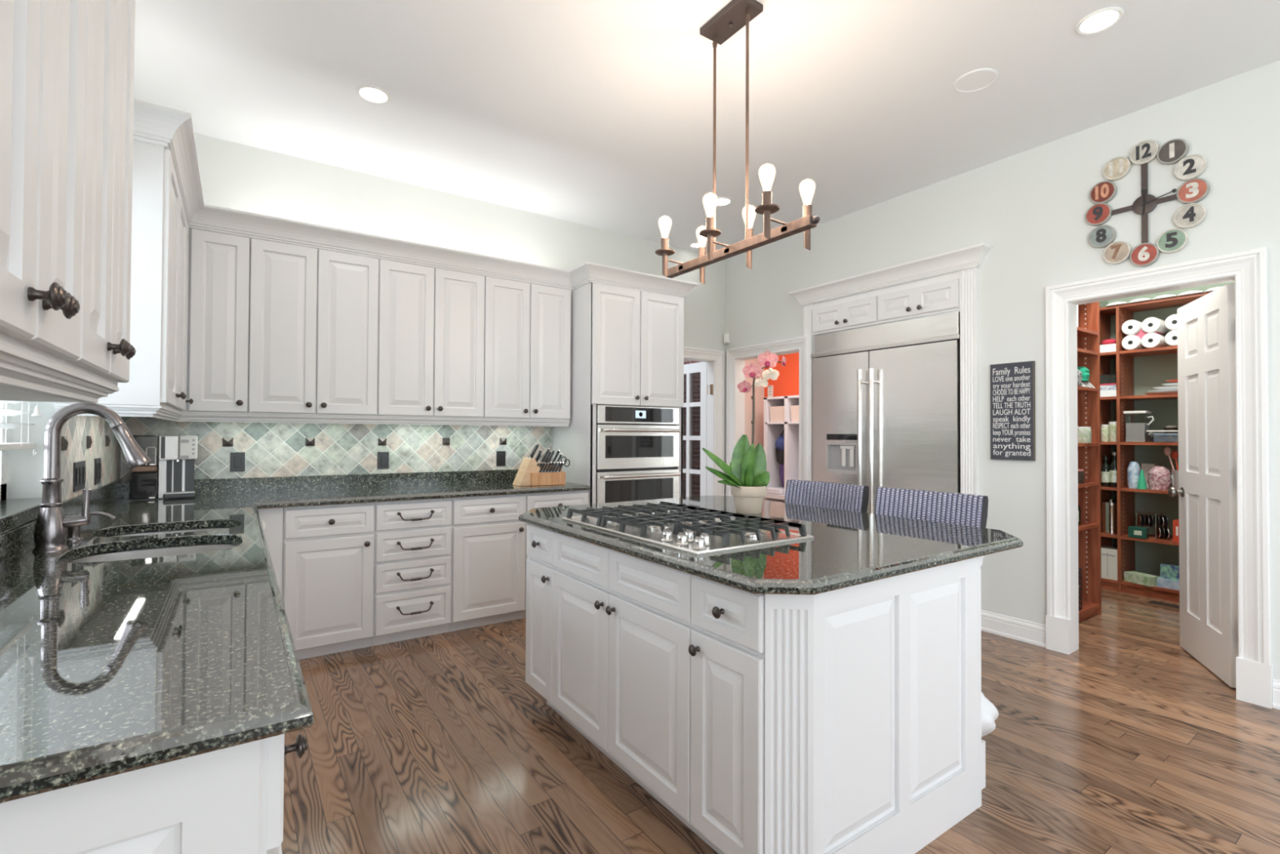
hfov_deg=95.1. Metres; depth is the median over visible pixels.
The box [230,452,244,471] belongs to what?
wall outlet
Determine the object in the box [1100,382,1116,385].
lidded box
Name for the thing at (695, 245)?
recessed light
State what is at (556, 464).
kitchen knife
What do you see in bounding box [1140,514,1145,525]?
lid
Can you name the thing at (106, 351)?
upper cabinet
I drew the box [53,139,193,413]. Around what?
upper cabinet
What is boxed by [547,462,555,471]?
kitchen knife
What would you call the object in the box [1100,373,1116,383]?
glass container
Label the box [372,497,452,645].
base cabinet
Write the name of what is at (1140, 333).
print
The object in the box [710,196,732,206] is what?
recessed light
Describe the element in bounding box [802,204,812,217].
socket
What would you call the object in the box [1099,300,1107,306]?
wall
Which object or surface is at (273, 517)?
cabinet filler
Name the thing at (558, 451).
kitchen knife
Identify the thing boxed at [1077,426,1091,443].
jar
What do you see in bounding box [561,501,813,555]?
gas cooktop
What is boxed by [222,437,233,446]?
tile insert
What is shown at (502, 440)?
tile insert
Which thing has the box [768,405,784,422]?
storage bin
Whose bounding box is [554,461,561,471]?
kitchen knife
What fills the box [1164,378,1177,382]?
platter
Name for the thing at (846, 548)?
island countertop
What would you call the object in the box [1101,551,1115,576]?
print
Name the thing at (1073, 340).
trim
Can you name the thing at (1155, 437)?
plastic tub
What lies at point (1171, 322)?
pack
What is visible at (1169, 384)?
platter
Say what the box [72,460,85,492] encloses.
wall outlet
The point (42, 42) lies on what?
upper cabinet
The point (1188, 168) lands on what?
wall clock
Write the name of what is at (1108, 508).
steel canister
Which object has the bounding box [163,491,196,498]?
drip tray
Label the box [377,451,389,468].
wall outlet
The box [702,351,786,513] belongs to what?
potted orchid
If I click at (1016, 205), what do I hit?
wall
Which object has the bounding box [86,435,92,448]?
tile insert
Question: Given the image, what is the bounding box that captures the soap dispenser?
[66,511,115,541]
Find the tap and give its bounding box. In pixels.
[31,402,151,552]
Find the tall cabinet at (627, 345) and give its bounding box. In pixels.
[552,282,684,503]
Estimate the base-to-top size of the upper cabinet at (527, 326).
1.020 m
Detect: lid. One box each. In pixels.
[1135,513,1141,525]
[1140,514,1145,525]
[1144,514,1149,526]
[1148,515,1154,526]
[1153,515,1159,526]
[1154,526,1160,537]
[1158,515,1164,527]
[1159,526,1164,537]
[1163,515,1168,527]
[1164,527,1169,538]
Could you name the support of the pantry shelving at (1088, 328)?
on the floor
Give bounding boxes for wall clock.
[1084,138,1210,266]
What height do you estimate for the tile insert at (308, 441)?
0.052 m
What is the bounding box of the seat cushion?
[766,486,784,493]
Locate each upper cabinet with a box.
[0,0,85,366]
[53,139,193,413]
[62,0,135,387]
[182,227,249,414]
[247,238,378,417]
[377,258,484,418]
[482,275,570,420]
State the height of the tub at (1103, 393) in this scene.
0.054 m
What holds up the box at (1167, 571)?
on the storage box at (1161, 582)
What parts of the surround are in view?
door, door, crown, door, door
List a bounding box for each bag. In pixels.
[1077,366,1089,382]
[1077,368,1082,384]
[1077,382,1094,387]
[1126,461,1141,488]
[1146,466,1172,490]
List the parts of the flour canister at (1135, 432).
lid, handle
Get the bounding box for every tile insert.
[61,436,68,450]
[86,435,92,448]
[105,435,110,445]
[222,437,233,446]
[305,437,315,445]
[377,437,386,444]
[442,437,449,444]
[499,437,506,444]
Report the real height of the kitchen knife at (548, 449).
0.140 m
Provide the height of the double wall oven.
1.150 m
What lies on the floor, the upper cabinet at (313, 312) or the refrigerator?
the refrigerator
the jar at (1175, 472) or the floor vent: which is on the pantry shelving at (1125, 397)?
the jar at (1175, 472)
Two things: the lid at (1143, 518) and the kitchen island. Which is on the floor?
the kitchen island
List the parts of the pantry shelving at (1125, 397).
shelf, shelf, shelf, shelf, shelf, shelf, shelf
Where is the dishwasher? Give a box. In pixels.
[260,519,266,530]
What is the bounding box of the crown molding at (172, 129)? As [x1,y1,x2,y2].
[133,99,698,298]
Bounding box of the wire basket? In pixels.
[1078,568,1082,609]
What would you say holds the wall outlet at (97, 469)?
attached to the tile backsplash at (77, 428)
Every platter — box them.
[1145,391,1177,395]
[1149,388,1177,392]
[1153,385,1177,390]
[1161,382,1177,386]
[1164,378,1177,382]
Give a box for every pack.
[1120,316,1168,350]
[1164,314,1177,346]
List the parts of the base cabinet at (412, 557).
drawer, drawer, drawer, drawer, pull handle, pull handle, pull handle, pull handle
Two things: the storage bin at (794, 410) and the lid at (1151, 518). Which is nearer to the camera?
the lid at (1151, 518)
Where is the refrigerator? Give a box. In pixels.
[810,311,960,513]
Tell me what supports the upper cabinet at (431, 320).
attached to the wall at (233, 175)
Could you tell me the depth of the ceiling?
2.99 m
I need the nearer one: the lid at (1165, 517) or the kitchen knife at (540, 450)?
the kitchen knife at (540, 450)
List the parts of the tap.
lever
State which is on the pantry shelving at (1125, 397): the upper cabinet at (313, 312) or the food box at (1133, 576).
the food box at (1133, 576)
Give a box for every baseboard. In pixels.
[981,609,1045,647]
[1272,679,1279,709]
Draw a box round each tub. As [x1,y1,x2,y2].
[1100,389,1116,396]
[1146,430,1177,442]
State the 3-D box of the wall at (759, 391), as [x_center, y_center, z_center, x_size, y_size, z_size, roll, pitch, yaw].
[0.908,-0.144,8.209,2.400,3.048,0.050,1,-1,-35]
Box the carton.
[1101,545,1117,580]
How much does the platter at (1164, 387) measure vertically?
0.022 m
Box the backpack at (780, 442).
[775,429,784,465]
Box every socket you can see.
[661,237,668,248]
[698,246,706,257]
[706,217,714,229]
[744,227,753,237]
[761,191,772,204]
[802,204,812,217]
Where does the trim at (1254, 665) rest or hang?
attached to the wall at (1016, 205)
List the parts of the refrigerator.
fridge door, tube handle, tube handle, grille panel, fridge door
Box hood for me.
[775,435,784,450]
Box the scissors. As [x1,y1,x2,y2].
[559,456,569,466]
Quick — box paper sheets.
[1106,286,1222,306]
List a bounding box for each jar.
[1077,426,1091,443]
[1077,468,1084,484]
[1100,424,1108,441]
[1108,421,1116,441]
[1164,425,1177,442]
[1173,470,1178,489]
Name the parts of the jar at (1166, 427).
lid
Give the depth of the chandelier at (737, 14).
2.41 m
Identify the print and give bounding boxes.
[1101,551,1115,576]
[1126,328,1163,339]
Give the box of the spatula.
[1171,450,1178,470]
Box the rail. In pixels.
[53,403,569,426]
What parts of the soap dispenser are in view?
spout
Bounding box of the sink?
[68,527,237,562]
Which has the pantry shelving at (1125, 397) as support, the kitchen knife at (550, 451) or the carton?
the carton
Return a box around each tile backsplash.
[60,415,121,501]
[120,416,551,481]
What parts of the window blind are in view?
rail, ladder cord, pull cord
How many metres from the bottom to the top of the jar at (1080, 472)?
0.100 m
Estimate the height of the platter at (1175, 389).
0.014 m
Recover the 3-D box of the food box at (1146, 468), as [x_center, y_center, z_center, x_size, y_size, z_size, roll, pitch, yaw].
[4.161,0.401,4.785,0.050,0.200,0.085,1,-1,-35]
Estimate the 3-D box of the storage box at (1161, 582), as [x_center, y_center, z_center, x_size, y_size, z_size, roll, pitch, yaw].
[4.194,1.222,4.545,0.120,0.068,0.260,1,-1,-35]
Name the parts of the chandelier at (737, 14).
stem, drip plate, arm, stem, drip plate, stem, down rod, arm, down rod, stem, stem, drip plate, arm, arm, stem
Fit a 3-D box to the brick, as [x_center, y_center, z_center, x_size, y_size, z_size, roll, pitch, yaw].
[0.384,-0.166,6.775,0.090,3.048,1.817,1,-1,-35]
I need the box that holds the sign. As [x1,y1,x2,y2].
[990,360,1035,461]
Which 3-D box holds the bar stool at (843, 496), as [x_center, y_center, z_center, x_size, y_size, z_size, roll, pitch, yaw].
[0.833,0.805,3.054,0.499,1.012,0.504,1,-1,-35]
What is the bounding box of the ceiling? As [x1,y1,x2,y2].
[133,0,1279,253]
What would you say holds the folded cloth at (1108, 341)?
on the folded cloth at (1110, 344)
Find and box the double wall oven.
[595,404,680,503]
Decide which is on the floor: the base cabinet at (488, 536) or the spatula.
the base cabinet at (488, 536)
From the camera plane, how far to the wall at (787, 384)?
8.49 m
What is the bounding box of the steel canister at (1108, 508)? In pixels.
[1101,498,1117,534]
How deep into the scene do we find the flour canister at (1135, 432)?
4.74 m
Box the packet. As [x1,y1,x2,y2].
[1100,384,1116,390]
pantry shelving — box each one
[1076,302,1101,622]
[1099,291,1211,602]
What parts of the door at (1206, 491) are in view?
knob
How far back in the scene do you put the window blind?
1.98 m
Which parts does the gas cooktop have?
burner, control knob, control knob, control knob, burner, control knob, control knob, burner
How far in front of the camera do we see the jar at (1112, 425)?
4.87 m
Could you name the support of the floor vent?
in the floor
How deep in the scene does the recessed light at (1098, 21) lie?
2.50 m
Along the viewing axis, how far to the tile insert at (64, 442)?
2.17 m
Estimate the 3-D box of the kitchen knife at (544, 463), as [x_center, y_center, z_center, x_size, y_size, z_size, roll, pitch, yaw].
[-0.705,0.304,4.222,0.053,0.104,0.018,0,-1,-8]
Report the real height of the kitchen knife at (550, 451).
0.127 m
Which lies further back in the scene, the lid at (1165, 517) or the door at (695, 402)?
the door at (695, 402)
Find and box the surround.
[788,243,992,494]
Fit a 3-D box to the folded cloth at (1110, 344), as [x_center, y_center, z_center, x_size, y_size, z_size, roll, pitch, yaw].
[3.957,-0.677,4.926,0.160,0.022,0.130,1,-1,-35]
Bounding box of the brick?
[684,360,700,364]
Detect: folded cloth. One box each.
[1099,343,1115,347]
[1099,346,1115,350]
[1099,348,1115,352]
[1101,338,1115,344]
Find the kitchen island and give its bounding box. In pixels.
[525,523,999,853]
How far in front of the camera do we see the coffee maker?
3.25 m
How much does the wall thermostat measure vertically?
0.180 m
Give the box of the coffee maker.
[128,435,197,500]
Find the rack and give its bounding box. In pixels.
[1136,511,1161,538]
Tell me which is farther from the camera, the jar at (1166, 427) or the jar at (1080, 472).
the jar at (1166, 427)
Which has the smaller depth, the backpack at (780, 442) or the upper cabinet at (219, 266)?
the upper cabinet at (219, 266)
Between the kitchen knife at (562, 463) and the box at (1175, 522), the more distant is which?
the box at (1175, 522)
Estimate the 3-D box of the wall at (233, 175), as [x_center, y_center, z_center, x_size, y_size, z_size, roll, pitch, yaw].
[-1.059,-0.201,4.619,4.580,3.048,0.100,1,-1,-35]
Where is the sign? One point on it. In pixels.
(1012, 384)
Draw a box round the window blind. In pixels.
[0,400,42,456]
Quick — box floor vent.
[1146,600,1179,608]
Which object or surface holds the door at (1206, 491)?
in the wall at (1016, 205)
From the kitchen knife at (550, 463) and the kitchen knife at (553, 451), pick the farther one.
the kitchen knife at (553, 451)
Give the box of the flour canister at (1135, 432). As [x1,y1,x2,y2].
[1123,410,1154,441]
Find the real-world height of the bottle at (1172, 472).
0.160 m
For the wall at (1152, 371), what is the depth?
4.88 m
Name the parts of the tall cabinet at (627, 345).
door, door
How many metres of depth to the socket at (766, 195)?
2.14 m
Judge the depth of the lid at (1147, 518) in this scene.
4.71 m
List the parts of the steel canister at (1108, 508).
lid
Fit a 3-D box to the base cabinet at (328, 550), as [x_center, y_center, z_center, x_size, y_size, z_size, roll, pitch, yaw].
[-1.918,0.874,3.556,0.462,0.864,0.654,1,-1,-35]
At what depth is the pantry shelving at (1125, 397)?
4.82 m
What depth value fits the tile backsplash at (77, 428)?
2.56 m
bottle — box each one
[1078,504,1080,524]
[1101,455,1109,486]
[1109,452,1116,487]
[1137,469,1146,488]
[1169,469,1173,487]
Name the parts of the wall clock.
arm, arm, arm, arm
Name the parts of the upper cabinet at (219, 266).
knob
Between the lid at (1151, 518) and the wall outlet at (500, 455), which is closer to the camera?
the wall outlet at (500, 455)
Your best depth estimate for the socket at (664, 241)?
2.66 m
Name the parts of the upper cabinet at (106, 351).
door, door, knob, knob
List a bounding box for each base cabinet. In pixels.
[0,733,307,853]
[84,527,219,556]
[282,502,374,659]
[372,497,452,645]
[448,493,525,631]
[522,489,588,617]
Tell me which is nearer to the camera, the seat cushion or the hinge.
the hinge
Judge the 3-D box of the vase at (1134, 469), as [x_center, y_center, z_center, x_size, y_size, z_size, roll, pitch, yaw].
[4.040,0.392,4.786,0.105,0.215,0.090,1,-1,-35]
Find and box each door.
[682,361,706,497]
[1168,283,1238,688]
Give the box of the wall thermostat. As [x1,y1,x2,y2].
[767,385,773,397]
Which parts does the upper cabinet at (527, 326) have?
door, door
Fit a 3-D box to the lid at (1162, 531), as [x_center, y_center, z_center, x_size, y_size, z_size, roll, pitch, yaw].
[4.150,0.837,4.650,0.014,0.096,0.096,0,-1,21]
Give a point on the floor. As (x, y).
(1123, 742)
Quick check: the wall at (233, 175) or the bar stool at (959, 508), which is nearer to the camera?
the bar stool at (959, 508)
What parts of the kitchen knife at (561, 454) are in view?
handle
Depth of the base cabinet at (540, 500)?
4.10 m
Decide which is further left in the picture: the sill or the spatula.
the sill
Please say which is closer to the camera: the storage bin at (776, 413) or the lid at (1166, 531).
the lid at (1166, 531)
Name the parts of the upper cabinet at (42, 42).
door, knob, knob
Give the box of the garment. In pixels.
[779,464,784,487]
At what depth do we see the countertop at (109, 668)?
1.02 m
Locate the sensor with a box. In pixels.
[724,333,729,344]
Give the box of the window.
[0,401,8,500]
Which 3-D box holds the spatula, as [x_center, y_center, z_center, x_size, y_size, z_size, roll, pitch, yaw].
[4.183,0.331,4.560,0.021,0.296,0.066,1,-1,-27]
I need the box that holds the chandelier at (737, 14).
[655,0,819,284]
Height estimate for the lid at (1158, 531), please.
0.096 m
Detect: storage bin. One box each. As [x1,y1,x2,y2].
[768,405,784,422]
[790,404,799,422]
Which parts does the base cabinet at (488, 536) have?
door, drawer, knob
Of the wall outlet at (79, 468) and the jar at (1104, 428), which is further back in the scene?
the jar at (1104, 428)
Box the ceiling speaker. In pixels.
[953,68,998,93]
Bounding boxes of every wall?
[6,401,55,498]
[194,133,725,495]
[724,60,1279,679]
[744,358,764,448]
[764,352,799,397]
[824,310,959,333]
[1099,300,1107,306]
[1107,280,1235,576]
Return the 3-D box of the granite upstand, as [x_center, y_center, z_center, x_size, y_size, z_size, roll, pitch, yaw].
[-0.854,0.344,2.615,2.659,0.110,3.422,1,-1,-35]
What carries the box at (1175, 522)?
on the pantry shelving at (1125, 397)
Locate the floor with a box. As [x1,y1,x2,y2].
[280,588,1279,853]
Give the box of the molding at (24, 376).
[0,343,119,403]
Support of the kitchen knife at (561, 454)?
in the knife block
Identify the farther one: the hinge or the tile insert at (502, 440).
the hinge
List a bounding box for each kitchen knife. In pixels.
[528,443,539,457]
[534,448,542,461]
[538,462,546,472]
[540,447,550,462]
[542,462,549,472]
[543,450,551,462]
[544,462,551,472]
[546,449,555,462]
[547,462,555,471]
[551,448,560,463]
[551,462,558,471]
[554,453,562,465]
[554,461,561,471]
[557,461,564,471]
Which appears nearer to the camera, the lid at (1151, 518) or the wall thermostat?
the lid at (1151, 518)
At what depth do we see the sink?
2.06 m
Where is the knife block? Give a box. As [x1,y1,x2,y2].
[512,457,565,485]
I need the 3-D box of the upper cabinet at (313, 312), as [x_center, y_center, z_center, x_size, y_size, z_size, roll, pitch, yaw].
[-2.030,-0.576,3.651,0.683,1.020,0.372,1,-1,-35]
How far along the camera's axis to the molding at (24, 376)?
0.92 m
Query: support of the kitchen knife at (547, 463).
in the knife block
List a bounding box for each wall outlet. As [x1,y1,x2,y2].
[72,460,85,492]
[93,457,101,484]
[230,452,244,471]
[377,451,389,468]
[496,450,505,466]
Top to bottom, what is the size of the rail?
0.043 m
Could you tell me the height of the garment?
0.320 m
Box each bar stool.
[784,479,869,512]
[874,486,988,528]
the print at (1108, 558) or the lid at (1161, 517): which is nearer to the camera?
the lid at (1161, 517)
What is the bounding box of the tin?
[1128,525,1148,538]
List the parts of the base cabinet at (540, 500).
door, drawer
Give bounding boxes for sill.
[0,497,41,533]
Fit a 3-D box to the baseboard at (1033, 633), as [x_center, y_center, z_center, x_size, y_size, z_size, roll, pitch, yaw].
[2.337,1.261,3.678,0.020,0.130,0.394,1,-1,-35]
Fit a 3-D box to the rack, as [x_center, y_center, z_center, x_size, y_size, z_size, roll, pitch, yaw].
[4.114,0.787,4.731,0.145,0.200,0.126,1,-1,-35]
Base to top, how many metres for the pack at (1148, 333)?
0.247 m
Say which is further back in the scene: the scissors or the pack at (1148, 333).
the pack at (1148, 333)
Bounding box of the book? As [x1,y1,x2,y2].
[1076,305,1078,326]
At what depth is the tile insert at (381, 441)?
4.03 m
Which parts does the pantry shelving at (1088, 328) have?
shelf, shelf, shelf, shelf, shelf, shelf, shelf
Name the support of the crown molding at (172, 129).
attached to the upper cabinet at (157, 372)
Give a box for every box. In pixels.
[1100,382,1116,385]
[1124,570,1159,586]
[1141,463,1156,488]
[1156,577,1179,590]
[1160,562,1179,580]
[1173,519,1178,542]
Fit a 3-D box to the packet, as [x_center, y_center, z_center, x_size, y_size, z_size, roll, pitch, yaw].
[3.956,-0.327,4.922,0.170,0.040,0.125,1,-1,-35]
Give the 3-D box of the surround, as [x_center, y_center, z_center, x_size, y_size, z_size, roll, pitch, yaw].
[1.783,0.082,4.420,0.116,2.503,1.610,1,-1,-35]
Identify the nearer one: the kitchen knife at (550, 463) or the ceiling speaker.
the ceiling speaker
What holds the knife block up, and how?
on the countertop at (109, 668)
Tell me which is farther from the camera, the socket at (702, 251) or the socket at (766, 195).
the socket at (702, 251)
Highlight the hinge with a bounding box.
[707,384,713,395]
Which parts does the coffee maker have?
water tank, water tank, tank handle, foot plate, column trim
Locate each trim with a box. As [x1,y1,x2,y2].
[684,346,724,495]
[725,335,807,496]
[1044,246,1272,708]
[1068,275,1238,653]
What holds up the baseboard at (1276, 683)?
attached to the wall at (1016, 205)
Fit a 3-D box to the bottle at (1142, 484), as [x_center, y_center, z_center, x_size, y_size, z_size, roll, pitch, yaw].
[4.049,0.420,4.719,0.060,0.156,0.060,1,-1,-35]
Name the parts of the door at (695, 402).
pane, pane, pane, pane, pane, pane, pane, pane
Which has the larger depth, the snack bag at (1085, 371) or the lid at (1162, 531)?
the lid at (1162, 531)
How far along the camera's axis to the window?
2.04 m
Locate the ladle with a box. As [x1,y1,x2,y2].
[1164,446,1174,471]
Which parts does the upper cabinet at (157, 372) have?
door, door, knob, door, knob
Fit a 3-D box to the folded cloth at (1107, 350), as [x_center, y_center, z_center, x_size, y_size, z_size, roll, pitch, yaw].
[3.957,-0.632,4.926,0.160,0.022,0.130,1,-1,-35]
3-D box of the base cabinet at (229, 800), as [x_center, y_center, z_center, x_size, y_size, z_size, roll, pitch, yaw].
[-0.880,0.843,0.868,0.633,0.864,0.558,1,-1,-35]
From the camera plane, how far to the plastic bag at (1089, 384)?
4.12 m
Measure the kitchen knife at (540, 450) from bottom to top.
0.122 m
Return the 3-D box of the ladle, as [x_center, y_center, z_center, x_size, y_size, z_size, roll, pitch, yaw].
[4.161,0.316,4.576,0.021,0.326,0.100,1,-1,-35]
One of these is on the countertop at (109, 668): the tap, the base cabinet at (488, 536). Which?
the tap
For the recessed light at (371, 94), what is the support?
in the ceiling
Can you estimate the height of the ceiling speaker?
0.007 m
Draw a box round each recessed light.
[355,84,390,104]
[689,242,704,248]
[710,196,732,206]
[1075,6,1124,35]
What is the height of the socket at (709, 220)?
0.060 m
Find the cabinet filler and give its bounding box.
[257,506,283,598]
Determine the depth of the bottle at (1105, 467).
4.93 m
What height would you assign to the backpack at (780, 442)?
0.535 m
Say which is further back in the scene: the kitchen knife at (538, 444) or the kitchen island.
the kitchen knife at (538, 444)
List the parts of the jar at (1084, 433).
lid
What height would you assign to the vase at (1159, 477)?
0.185 m
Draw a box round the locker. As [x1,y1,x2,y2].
[763,395,799,502]
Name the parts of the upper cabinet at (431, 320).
door, knob, door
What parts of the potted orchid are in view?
flower, pot, flower, flower, flower stem, flower, flower, flower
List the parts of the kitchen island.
knob, drawer, door, knob, drawer, door, knob, knob, drawer, door, knob, knob, drawer, door, panel, seating panel, carved leg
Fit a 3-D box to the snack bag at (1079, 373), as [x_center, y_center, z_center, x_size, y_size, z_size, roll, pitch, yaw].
[2.991,-0.350,4.059,0.256,0.110,0.106,1,-1,-35]
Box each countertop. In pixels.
[0,480,591,803]
[518,495,1022,594]
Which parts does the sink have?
bowl, bowl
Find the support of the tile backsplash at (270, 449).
attached to the wall at (233, 175)
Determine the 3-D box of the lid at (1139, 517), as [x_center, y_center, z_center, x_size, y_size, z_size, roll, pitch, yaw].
[4.068,0.755,4.771,0.014,0.096,0.096,0,-1,21]
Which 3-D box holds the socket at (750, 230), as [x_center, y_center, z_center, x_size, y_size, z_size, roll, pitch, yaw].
[0.474,-0.830,2.545,0.037,0.060,0.037,1,-1,-35]
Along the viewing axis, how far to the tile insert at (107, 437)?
2.89 m
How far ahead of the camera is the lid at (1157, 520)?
4.67 m
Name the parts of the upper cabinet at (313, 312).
door, knob, knob, door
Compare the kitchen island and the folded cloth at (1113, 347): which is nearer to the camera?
the kitchen island
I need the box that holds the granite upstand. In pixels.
[0,469,518,567]
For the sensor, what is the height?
0.111 m
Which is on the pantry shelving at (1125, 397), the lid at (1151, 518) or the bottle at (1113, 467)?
the bottle at (1113, 467)
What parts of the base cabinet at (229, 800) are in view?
door, drawer, knob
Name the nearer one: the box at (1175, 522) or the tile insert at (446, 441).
the tile insert at (446, 441)

